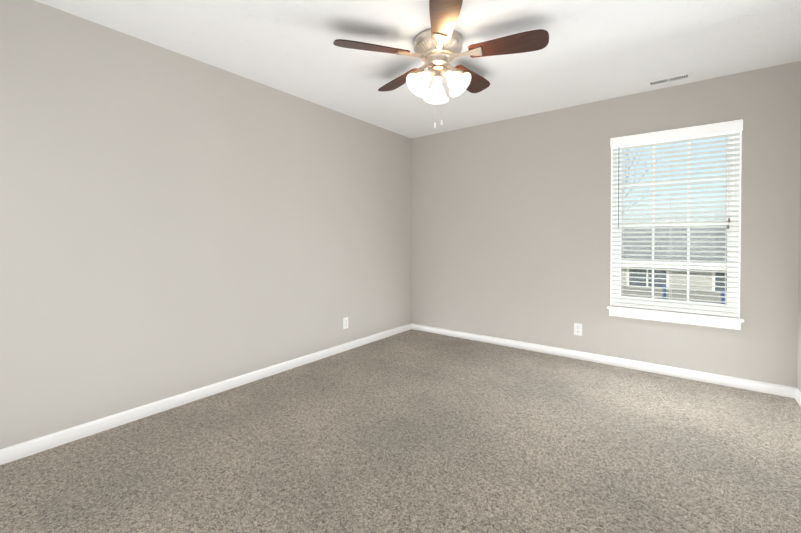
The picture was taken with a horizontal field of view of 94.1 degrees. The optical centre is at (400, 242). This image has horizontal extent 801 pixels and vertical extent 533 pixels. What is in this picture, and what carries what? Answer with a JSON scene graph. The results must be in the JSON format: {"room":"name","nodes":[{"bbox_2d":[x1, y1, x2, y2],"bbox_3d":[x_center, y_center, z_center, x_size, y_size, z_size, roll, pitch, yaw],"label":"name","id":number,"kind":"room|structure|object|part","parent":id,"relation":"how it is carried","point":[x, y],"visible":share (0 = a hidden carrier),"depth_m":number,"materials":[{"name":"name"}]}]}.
{"room":"empty bedroom","nodes":[
{"label":"empty bedroom","id":0,"kind":"room"},
{"bbox_2d":[0,0,410,448],"bbox_3d":[-1.226,-0.098,3.121,0.150,2.440,4.300,0,1,37],"label":"wall","id":1,"kind":"structure","parent":0,"point":[172,223],"depth_m":2.51,"materials":[{"name":"paint"}]},
{"bbox_2d":[0,323,411,464],"bbox_3d":[-1.161,1.085,3.085,0.014,0.076,4.300,0,1,37],"label":"baseboard","id":2,"kind":"structure","parent":1,"relation":"attached to","point":[32,446],"depth_m":2.51,"materials":[{"name":"white wood"}]},
{"bbox_2d":[343,317,347,328],"bbox_3d":[-0.568,0.829,3.868,0.006,0.117,0.072,0,1,37],"label":"outlet","id":3,"kind":"object","parent":1,"relation":"attached to","point":[344,323],"visible":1,"depth_m":3.86,"materials":[{"name":"white plastic"}]},
{"bbox_2d":[0,329,800,532],"bbox_3d":[0.207,1.185,2.046,3.750,0.100,4.600,0,1,37],"label":"floor","id":4,"kind":"structure","parent":0,"point":[412,431],"depth_m":1.99,"materials":[{"name":"carpet"}]},
{"bbox_2d":[35,0,800,137],"bbox_3d":[0.207,-1.365,2.017,3.750,0.120,4.600,0,1,37],"label":"ceiling","id":5,"kind":"structure","parent":0,"point":[595,50],"depth_m":2.46,"materials":[{"name":"white paint"}]},
{"bbox_2d":[333,0,548,127],"bbox_3d":[0.275,-1.025,2.461,1.292,0.570,1.239,0,1,37],"label":"ceiling fan","id":6,"kind":"object","parent":5,"relation":"hanging from","point":[437,47],"visible":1,"depth_m":2.33,"materials":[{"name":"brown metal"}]},
{"bbox_2d":[645,72,692,86],"bbox_3d":[2.157,-1.310,3.003,0.305,0.017,0.118,0,1,37],"label":"ceiling vent","id":7,"kind":"object","parent":5,"relation":"in","point":[671,79],"visible":1,"depth_m":3.00,"materials":[{"name":"white plastic"}]},
{"bbox_2d":[411,61,800,387],"bbox_3d":[1.554,-0.105,3.802,3.750,2.440,0.150,0,1,37],"label":"wall","id":8,"kind":"structure","parent":0,"point":[511,229],"depth_m":3.56,"materials":[{"name":"paint"}]},
{"bbox_2d":[574,323,581,335],"bbox_3d":[1.710,0.832,3.595,0.072,0.117,0.006,0,1,37],"label":"outlet","id":9,"kind":"object","parent":8,"relation":"attached to","point":[580,329],"visible":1,"depth_m":3.59,"materials":[{"name":"white plastic"}]},
{"bbox_2d":[412,323,791,397],"bbox_3d":[1.504,1.077,3.750,3.390,0.076,0.014,0,1,37],"label":"baseboard","id":10,"kind":"structure","parent":8,"relation":"attached to","point":[781,390],"depth_m":3.34,"materials":[{"name":"white wood"}]},
{"bbox_2d":[607,119,743,329],"bbox_3d":[2.314,-0.141,3.198,0.930,1.622,0.186,0,1,37],"label":"window","id":11,"kind":"structure","parent":8,"relation":"in","point":[731,131],"depth_m":3.15,"materials":[{"name":"white plastic"}]},
{"bbox_3d":[2.347,-0.184,3.241,0.774,1.430,0.033,0,1,37],"label":"glass","id":12,"kind":"part","parent":11,"relation":"part of","materials":[{"name":"clear glass"}]},
{"bbox_2d":[797,109,800,391],"bbox_3d":[1.639,-0.073,0.941,0.150,2.440,4.300,0,1,37],"label":"wall","id":13,"kind":"structure","parent":0,"point":[799,340],"depth_m":2.67,"materials":[{"name":"paint"}]},
{"bbox_2d":[792,387,800,406],"bbox_3d":[1.574,1.109,1.004,0.014,0.076,4.300,0,1,37],"label":"baseboard","id":14,"kind":"structure","parent":13,"relation":"attached to","point":[796,394],"depth_m":2.67,"materials":[{"name":"white wood"}]},
{"label":"outside","id":15,"kind":"structure","parent":0,"visible":0},
{"bbox_3d":[20.412,3.946,27.355,85.000,0.200,59.600,0,1,37],"label":"lawn","id":16,"kind":"structure","parent":15,"visible":0},
{"bbox_2d":[621,266,726,304],"bbox_3d":[12.101,2.261,16.412,23.000,3.420,9.050,0,1,37],"label":"neighboring house","id":17,"kind":"structure","parent":16,"relation":"on","point":[677,282],"depth_m":12.77,"materials":[{"name":"grey"}]},
{"bbox_2d":[621,220,726,262],"bbox_3d":[12.116,-0.164,16.404,23.700,1.630,9.700,0,1,37],"label":"roof","id":18,"kind":"structure","parent":17,"relation":"on","point":[675,243],"depth_m":14.07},
{"bbox_2d":[621,262,726,293],"bbox_3d":[9.280,1.153,12.691,23.700,0.960,0.370,0,1,37],"label":"trim","id":19,"kind":"structure","parent":17,"relation":"attached to","point":[677,267],"depth_m":12.77,"materials":[{"name":"white wood"}]},
{"bbox_2d":[623,148,726,279],"bbox_3d":[13.185,-2.008,17.491,14.116,11.960,22.259,0,1,37],"label":"trees","id":20,"kind":"object","parent":16,"relation":"on","point":[650,194],"depth_m":22.83,"materials":[{"name":"green plant"}]},
{"bbox_3d":[7.174,2.725,10.271,3.940,2.631,3.935,0,1,37],"label":"trampoline","id":21,"kind":"object","parent":16,"relation":"on","visible":0},
{"bbox_2d":[621,286,724,303],"bbox_3d":[7.174,2.281,10.266,3.800,1.720,3.800,0,1,37],"label":"net","id":22,"kind":"object","parent":21,"relation":"attached to","point":[676,294],"depth_m":11.56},
{"bbox_2d":[663,285,724,303],"bbox_3d":[7.174,1.666,10.259,3.990,0.650,3.990,0,1,37],"label":"foam","id":23,"kind":"object","parent":21,"relation":"attached to","point":[664,294],"depth_m":11.76,"materials":[{"name":"blue"}]}
]}

